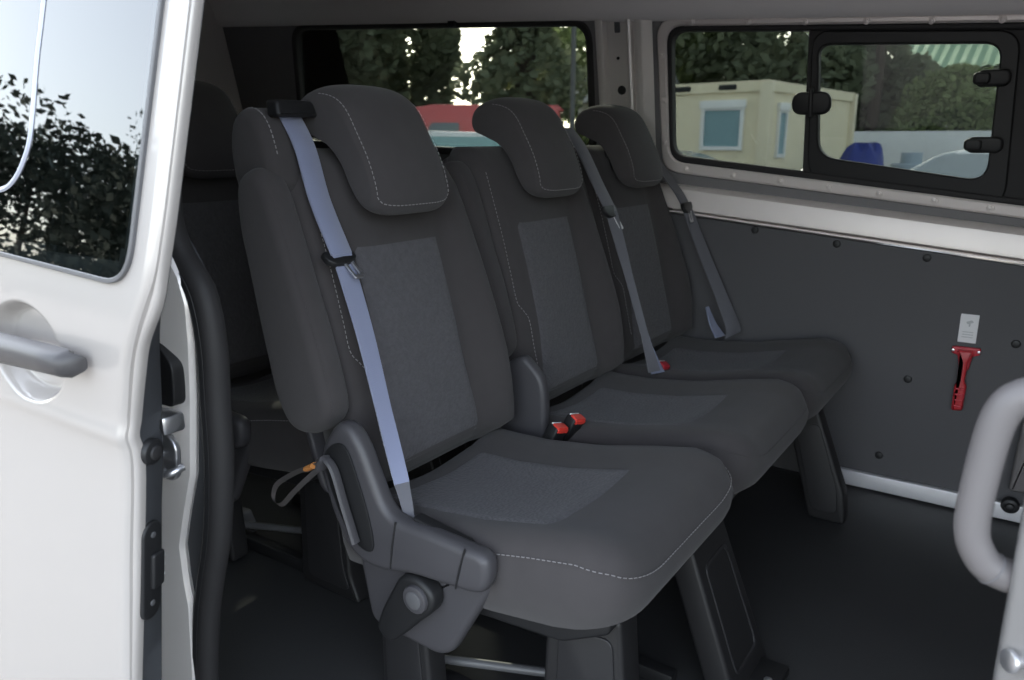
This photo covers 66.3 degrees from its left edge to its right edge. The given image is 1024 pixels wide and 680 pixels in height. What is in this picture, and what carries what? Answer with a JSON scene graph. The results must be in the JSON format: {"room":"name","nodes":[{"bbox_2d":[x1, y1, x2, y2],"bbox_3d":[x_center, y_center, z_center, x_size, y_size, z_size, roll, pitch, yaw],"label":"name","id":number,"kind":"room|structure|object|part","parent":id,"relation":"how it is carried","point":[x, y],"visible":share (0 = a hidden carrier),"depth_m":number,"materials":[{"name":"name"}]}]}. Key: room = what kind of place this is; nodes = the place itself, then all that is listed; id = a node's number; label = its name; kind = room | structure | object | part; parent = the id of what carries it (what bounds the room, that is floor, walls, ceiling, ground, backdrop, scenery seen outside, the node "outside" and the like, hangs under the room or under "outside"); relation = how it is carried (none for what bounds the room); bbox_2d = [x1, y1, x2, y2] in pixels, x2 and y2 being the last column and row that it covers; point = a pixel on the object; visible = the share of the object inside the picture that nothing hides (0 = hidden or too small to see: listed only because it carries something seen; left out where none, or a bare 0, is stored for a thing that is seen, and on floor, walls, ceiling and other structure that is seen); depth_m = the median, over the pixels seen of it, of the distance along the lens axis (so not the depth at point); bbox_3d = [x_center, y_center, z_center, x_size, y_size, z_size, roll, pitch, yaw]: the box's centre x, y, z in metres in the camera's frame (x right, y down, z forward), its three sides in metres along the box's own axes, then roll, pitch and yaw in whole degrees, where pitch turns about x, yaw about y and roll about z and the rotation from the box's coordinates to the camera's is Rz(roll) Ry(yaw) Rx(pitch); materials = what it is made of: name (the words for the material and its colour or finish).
{"room":"vehicle interior","nodes":[
{"label":"vehicle interior","id":0,"kind":"room"},
{"bbox_2d":[195,0,242,113],"bbox_3d":[-1.673,-0.545,2.904,0.040,1.620,1.800,10,17,33],"label":"wall","id":1,"kind":"structure","parent":0,"point":[214,66],"depth_m":3.33,"materials":[{"name":"black plastic"}]},
{"bbox_2d":[438,154,582,406],"bbox_3d":[-0.451,-0.278,3.213,1.720,0.950,0.040,10,17,33],"label":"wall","id":2,"kind":"structure","parent":0,"point":[563,397],"depth_m":2.87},
{"bbox_2d":[206,0,1023,26],"bbox_3d":[-0.176,-0.927,1.702,3.640,0.481,1.712,10,17,33],"label":"ceiling","id":3,"kind":"structure","parent":0,"point":[227,13],"depth_m":2.43,"materials":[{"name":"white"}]},
{"bbox_2d":[219,368,1019,679],"bbox_3d":[-0.142,0.507,2.119,3.640,0.030,1.770,10,17,33],"label":"floor","id":4,"kind":"structure","parent":0,"point":[886,592],"depth_m":1.73,"materials":[{"name":"rubber"}]},
{"bbox_2d":[242,507,256,531],"bbox_3d":[-0.726,0.471,2.069,0.115,0.054,0.050,10,17,33],"label":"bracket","id":5,"kind":"object","parent":4,"relation":"on","point":[247,513],"visible":0.12,"depth_m":2.05,"materials":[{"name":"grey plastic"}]},
{"bbox_2d":[182,80,471,601],"bbox_3d":[-0.527,-0.049,1.910,0.900,1.142,0.578,10,17,33],"label":"passenger seat","id":6,"kind":"object","parent":4,"relation":"on","point":[266,443],"visible":0.22,"depth_m":1.90,"materials":[{"name":"grey fabric"}]},
{"bbox_3d":[-0.754,-0.228,2.042,0.301,0.627,0.443,10,17,33],"label":"backrest","id":7,"kind":"part","parent":6,"relation":"part of","materials":[{"name":"grey fabric"}]},
{"bbox_3d":[-0.713,0.395,1.922,0.119,0.277,0.050,10,17,33],"label":"leg","id":8,"kind":"part","parent":6,"relation":"part of","materials":[{"name":"black plastic"}]},
{"bbox_3d":[-0.705,0.114,1.744,0.344,0.251,0.036,10,17,33],"label":"recliner trim","id":9,"kind":"part","parent":6,"relation":"part of","materials":[{"name":"grey plastic"}]},
{"bbox_2d":[231,373,313,471],"bbox_3d":[-0.477,0.154,1.914,0.566,0.192,0.486,10,17,33],"label":"seat cushion","id":10,"kind":"object","parent":6,"relation":"on","point":[272,444],"depth_m":1.67,"materials":[{"name":"grey fabric"}]},
{"bbox_3d":[-0.415,0.429,1.745,0.127,0.245,0.004,10,17,33],"label":"leg panel","id":11,"kind":"part","parent":6,"relation":"part of","materials":[{"name":"black plastic"}]},
{"bbox_3d":[-0.398,0.417,1.770,0.181,0.308,0.060,10,17,33],"label":"leg","id":12,"kind":"part","parent":6,"relation":"part of","materials":[{"name":"black plastic"}]},
{"bbox_3d":[-0.149,0.358,1.998,0.162,0.309,0.179,10,17,33],"label":"leg","id":13,"kind":"part","parent":6,"relation":"part of","materials":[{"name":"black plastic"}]},
{"bbox_3d":[-0.125,0.364,1.982,0.080,0.209,0.119,10,17,33],"label":"leg panel","id":14,"kind":"part","parent":6,"relation":"part of","materials":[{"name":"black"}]},
{"bbox_2d":[232,85,788,679],"bbox_3d":[0.004,0.107,1.398,0.900,1.093,0.598,10,17,33],"label":"passenger seat","id":15,"kind":"object","parent":4,"relation":"on","point":[563,543],"visible":0.98,"depth_m":1.35,"materials":[{"name":"grey fabric"}]},
{"bbox_3d":[-0.284,0.258,1.279,0.085,0.141,0.026,10,17,33],"label":"recline lever","id":16,"kind":"part","parent":15,"relation":"part of","materials":[{"name":"grey plastic"}]},
{"bbox_2d":[279,117,414,517],"bbox_3d":[-0.254,-0.039,1.313,0.072,0.680,0.380,-13,19,-42],"label":"belt","id":17,"kind":"object","parent":15,"relation":"on","point":[340,256],"visible":0.93,"depth_m":1.32,"materials":[{"name":"blue"}]},
{"bbox_3d":[-0.269,-0.121,1.328,0.041,0.029,0.022,13,19,42],"label":"latch plate","id":18,"kind":"part","parent":17,"relation":"part of","materials":[{"name":"silver metal"}]},
{"bbox_3d":[-0.217,-0.067,1.539,0.301,0.600,0.443,10,17,33],"label":"backrest","id":19,"kind":"part","parent":15,"relation":"part of","materials":[{"name":"grey fabric"}]},
{"bbox_3d":[-0.192,0.537,1.393,0.085,0.211,0.004,10,17,33],"label":"leg panel","id":20,"kind":"part","parent":15,"relation":"part of","materials":[{"name":"black plastic"}]},
{"bbox_3d":[-0.169,0.264,1.238,0.344,0.240,0.036,10,17,33],"label":"recliner trim","id":21,"kind":"part","parent":15,"relation":"part of","materials":[{"name":"grey plastic"}]},
{"bbox_3d":[-0.166,0.435,1.275,0.124,0.139,0.032,10,17,33],"label":"recliner handle","id":22,"kind":"part","parent":15,"relation":"part of","materials":[{"name":"black plastic"}]},
{"bbox_3d":[-0.176,0.531,1.412,0.119,0.265,0.050,10,17,33],"label":"leg","id":23,"kind":"part","parent":15,"relation":"part of","materials":[{"name":"black plastic"}]},
{"bbox_2d":[341,428,733,629],"bbox_3d":[0.059,0.300,1.407,0.566,0.183,0.486,10,17,33],"label":"seat cushion","id":24,"kind":"object","parent":15,"relation":"on","point":[576,536],"depth_m":1.26,"materials":[{"name":"grey fabric"}]},
{"bbox_2d":[542,422,567,440],"bbox_3d":[0.085,0.217,1.669,0.062,0.095,0.047,10,17,33],"label":"belt buckle","id":25,"kind":"object","parent":15,"relation":"on","point":[555,430],"visible":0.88,"depth_m":1.65,"materials":[{"name":"black plastic"}]},
{"bbox_3d":[0.122,0.566,1.236,0.127,0.234,0.004,10,17,33],"label":"leg panel","id":26,"kind":"part","parent":15,"relation":"part of","materials":[{"name":"black plastic"}]},
{"bbox_3d":[0.139,0.554,1.260,0.181,0.295,0.060,10,17,33],"label":"leg","id":27,"kind":"part","parent":15,"relation":"part of","materials":[{"name":"black plastic"}]},
{"bbox_3d":[0.388,0.495,1.489,0.162,0.296,0.179,10,17,33],"label":"leg","id":28,"kind":"part","parent":15,"relation":"part of","materials":[{"name":"black plastic"}]},
{"bbox_3d":[0.412,0.501,1.473,0.080,0.200,0.119,10,17,33],"label":"leg panel","id":29,"kind":"part","parent":15,"relation":"part of","materials":[{"name":"black plastic"}]},
{"bbox_2d":[441,97,808,498],"bbox_3d":[0.250,-0.005,1.837,0.802,1.093,0.505,10,17,33],"label":"passenger seat","id":30,"kind":"object","parent":4,"relation":"on","point":[524,199],"visible":0.82,"depth_m":1.79,"materials":[{"name":"grey fabric"}]},
{"bbox_3d":[0.027,0.148,1.736,0.124,0.237,0.030,10,17,33],"label":"recliner trim","id":31,"kind":"part","parent":30,"relation":"part of","materials":[{"name":"grey plastic"}]},
{"bbox_3d":[0.075,-0.174,1.956,0.301,0.600,0.443,10,17,33],"label":"backrest","id":32,"kind":"part","parent":30,"relation":"part of","materials":[{"name":"grey fabric"}]},
{"bbox_2d":[562,413,585,440],"bbox_3d":[0.124,0.200,1.700,0.066,0.094,0.046,10,17,33],"label":"belt buckle","id":33,"kind":"object","parent":30,"relation":"on","point":[574,422],"visible":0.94,"depth_m":1.68,"materials":[{"name":"black plastic"}]},
{"bbox_2d":[565,128,664,373],"bbox_3d":[0.261,-0.233,2.064,0.302,0.632,0.083,10,17,33],"label":"belt","id":34,"kind":"object","parent":30,"relation":"on","point":[609,210],"visible":0.98,"depth_m":2.05,"materials":[{"name":"grey fabric"}]},
{"bbox_2d":[549,371,808,493],"bbox_3d":[0.351,0.194,1.824,0.566,0.183,0.486,10,17,33],"label":"seat cushion","id":35,"kind":"object","parent":30,"relation":"on","point":[747,424],"depth_m":1.73,"materials":[{"name":"grey fabric"}]},
{"bbox_2d":[572,105,852,523],"bbox_3d":[0.545,-0.100,2.209,0.858,1.093,0.499,10,17,33],"label":"passenger seat","id":36,"kind":"object","parent":4,"relation":"on","point":[626,159],"visible":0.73,"depth_m":2.18,"materials":[{"name":"grey fabric"}]},
{"bbox_3d":[0.272,-0.515,2.222,0.041,0.103,0.012,10,17,33],"label":"headrest post","id":37,"kind":"part","parent":36,"relation":"part of","materials":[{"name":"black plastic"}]},
{"bbox_3d":[0.344,-0.272,2.341,0.301,0.600,0.443,10,17,33],"label":"backrest","id":38,"kind":"part","parent":36,"relation":"part of","materials":[{"name":"grey fabric"}]},
{"bbox_2d":[656,360,669,373],"bbox_3d":[0.392,0.085,2.121,0.063,0.070,0.044,10,17,33],"label":"belt buckle","id":39,"kind":"object","parent":36,"relation":"on","point":[665,365],"visible":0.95,"depth_m":2.10,"materials":[{"name":"red plastic"}]},
{"bbox_2d":[660,161,740,338],"bbox_3d":[0.546,-0.313,2.417,0.347,0.591,0.091,10,17,33],"label":"belt","id":40,"kind":"object","parent":36,"relation":"on","point":[731,323],"visible":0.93,"depth_m":2.41,"materials":[{"name":"grey fabric"}]},
{"bbox_3d":[0.548,-0.382,2.407,0.018,0.040,0.038,-4,15,-16],"label":"latch plate","id":41,"kind":"part","parent":40,"relation":"part of","materials":[{"name":"silver metal"}]},
{"bbox_2d":[611,336,852,419],"bbox_3d":[0.621,0.096,2.209,0.566,0.183,0.486,10,17,33],"label":"seat cushion","id":42,"kind":"object","parent":36,"relation":"on","point":[819,367],"depth_m":2.15,"materials":[{"name":"grey fabric"}]},
{"bbox_3d":[0.816,0.342,2.096,0.120,0.240,0.004,10,17,33],"label":"leg panel","id":43,"kind":"part","parent":36,"relation":"part of","materials":[{"name":"black plastic"}]},
{"bbox_3d":[0.827,0.331,2.118,0.171,0.303,0.050,10,17,33],"label":"leg","id":44,"kind":"part","parent":36,"relation":"part of","materials":[{"name":"black plastic"}]},
{"bbox_2d":[992,503,1023,679],"bbox_3d":[0.458,0.178,0.636,0.084,1.380,0.138,10,17,33],"label":"pillar","id":45,"kind":"structure","parent":4,"relation":"on","point":[1009,664],"depth_m":0.64,"materials":[{"name":"white metal"}]},
{"bbox_2d":[953,377,1023,592],"bbox_3d":[0.417,0.122,0.636,0.097,0.209,0.046,6,16,24],"label":"handle","id":46,"kind":"object","parent":45,"relation":"attached to","point":[999,418],"visible":0.98,"depth_m":0.64,"materials":[{"name":"grey plastic"}]},
{"bbox_2d":[223,21,1023,260],"bbox_3d":[0.310,-0.756,2.503,3.622,0.908,0.154,9,17,32],"label":"wall","id":47,"kind":"structure","parent":0,"point":[261,57],"depth_m":3.28,"materials":[{"name":"grey plastic"}]},
{"bbox_2d":[292,21,595,154],"bbox_3d":[-0.321,-0.927,2.886,1.429,0.506,0.140,10,17,33],"label":"window","id":48,"kind":"structure","parent":47,"relation":"in","point":[447,70],"depth_m":2.81,"materials":[{"name":"clear glass"}]},
{"bbox_2d":[595,19,655,146],"bbox_3d":[0.365,-0.705,2.482,0.194,0.660,0.154,10,17,33],"label":"pillar","id":49,"kind":"structure","parent":47,"relation":"attached to","point":[624,50],"depth_m":2.42,"materials":[{"name":"grey metal"}]},
{"bbox_2d":[583,212,1023,504],"bbox_3d":[1.036,0.044,2.249,1.920,0.802,0.027,10,17,33],"label":"side wall panel","id":50,"kind":"object","parent":47,"relation":"attached to","point":[897,311],"visible":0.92,"depth_m":2.23,"materials":[{"name":"black plastic"}]},
{"bbox_2d":[951,346,980,410],"bbox_3d":[1.212,0.105,2.112,0.068,0.175,0.031,10,17,33],"label":"hammer","id":51,"kind":"object","parent":50,"relation":"attached to","point":[965,354],"visible":1,"depth_m":2.10,"materials":[{"name":"red plastic"}]},
{"bbox_2d":[957,314,979,343],"bbox_3d":[1.218,-0.030,2.091,0.043,0.077,0.002,10,17,33],"label":"sticker","id":52,"kind":"object","parent":50,"relation":"attached to","point":[968,328],"visible":1,"depth_m":2.09,"materials":[{"name":"white paper"}]},
{"bbox_2d":[961,321,973,337],"bbox_3d":[1.217,-0.030,2.091,0.026,0.047,0.001,10,17,33],"label":"print","id":53,"kind":"object","parent":52,"relation":"attached to","point":[967,327],"depth_m":2.09,"materials":[{"name":"grey paper"}]},
{"bbox_2d":[652,14,1023,227],"bbox_3d":[0.954,-0.601,2.109,1.285,0.613,0.137,9,17,32],"label":"window","id":54,"kind":"structure","parent":47,"relation":"in","point":[923,115],"depth_m":2.13,"materials":[{"name":"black glass"}]},
{"bbox_3d":[0.664,-0.701,2.300,0.401,0.401,0.084,10,17,33],"label":"fixed pane","id":55,"kind":"part","parent":54,"relation":"part of","materials":[{"name":"clear glass"}]},
{"bbox_3d":[1.030,-0.606,2.071,0.438,0.355,0.075,10,17,33],"label":"sliding pane","id":56,"kind":"part","parent":54,"relation":"part of","materials":[{"name":"clear glass"}]},
{"bbox_3d":[1.035,-0.587,2.058,0.494,0.442,0.098,10,17,33],"label":"slider frame","id":57,"kind":"part","parent":54,"relation":"part of","materials":[{"name":"black plastic"}]},
{"bbox_2d":[660,182,1023,259],"bbox_3d":[1.061,-0.310,2.141,1.460,0.208,0.048,10,17,33],"label":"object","id":58,"kind":"structure","parent":47,"relation":"attached to","point":[1005,241],"depth_m":2.18,"materials":[{"name":"metal"}]},
{"bbox_2d":[669,209,1023,263],"bbox_3d":[1.057,-0.264,2.147,1.460,0.134,0.023,10,17,33],"label":"trim","id":59,"kind":"structure","parent":47,"relation":"attached to","point":[671,210],"depth_m":2.19,"materials":[{"name":"metal"}]},
{"bbox_2d":[841,467,1022,522],"bbox_3d":[1.171,0.434,2.230,0.568,0.048,0.018,10,17,33],"label":"baseboard","id":60,"kind":"structure","parent":47,"relation":"attached to","point":[908,489],"depth_m":2.24,"materials":[{"name":"grey metal"}]},
{"bbox_2d":[1000,497,1019,513],"bbox_3d":[1.329,0.445,2.092,0.044,0.044,0.030,10,17,33],"label":"knob","id":61,"kind":"object","parent":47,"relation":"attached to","point":[1011,505],"visible":1,"depth_m":2.09,"materials":[{"name":"black plastic"}]},
{"bbox_2d":[1009,418,1023,492],"bbox_3d":[1.375,0.151,1.998,0.117,0.520,0.050,10,17,33],"label":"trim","id":62,"kind":"structure","parent":47,"relation":"attached to","point":[1016,483],"depth_m":2.05,"materials":[{"name":"grey plastic"}]},
{"bbox_3d":[-1.340,-0.172,1.686,1.940,1.500,0.040,10,17,33],"label":"wall","id":63,"kind":"structure","parent":0,"visible":0},
{"bbox_2d":[0,0,204,679],"bbox_3d":[-0.780,0.295,1.206,1.042,1.732,0.251,10,17,33],"label":"sliding door","id":64,"kind":"structure","parent":63,"relation":"in","point":[96,96],"depth_m":0.94,"materials":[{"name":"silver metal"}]},
{"bbox_3d":[-0.667,0.008,1.003,0.407,0.048,0.034,10,17,33],"label":"door handle","id":65,"kind":"part","parent":64,"relation":"part of","materials":[{"name":"grey"}]},
{"bbox_2d":[160,240,205,679],"bbox_3d":[-0.609,0.214,1.226,0.442,1.020,0.086,9,17,31],"label":"pillar","id":66,"kind":"structure","parent":63,"relation":"attached to","point":[182,497],"depth_m":1.15,"materials":[{"name":"white metal"}]},
{"bbox_2d":[162,434,184,479],"bbox_3d":[-0.496,0.168,1.097,0.083,0.076,0.043,10,17,33],"label":"plate","id":67,"kind":"object","parent":66,"relation":"attached to","point":[173,467],"visible":0.38,"depth_m":1.09,"materials":[{"name":"silver metal"}]},
{"bbox_2d":[172,189,233,679],"bbox_3d":[-0.461,0.196,1.157,0.160,1.052,0.041,10,17,33],"label":"seal","id":68,"kind":"object","parent":66,"relation":"attached to","point":[200,291],"visible":0.7,"depth_m":1.10,"materials":[{"name":"black rubber"}]},
{"label":"outside","id":69,"kind":"structure","parent":0,"visible":0},
{"bbox_2d":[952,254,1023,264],"bbox_3d":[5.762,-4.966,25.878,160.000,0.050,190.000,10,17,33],"label":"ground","id":70,"kind":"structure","parent":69,"point":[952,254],"depth_m":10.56,"materials":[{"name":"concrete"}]}
]}

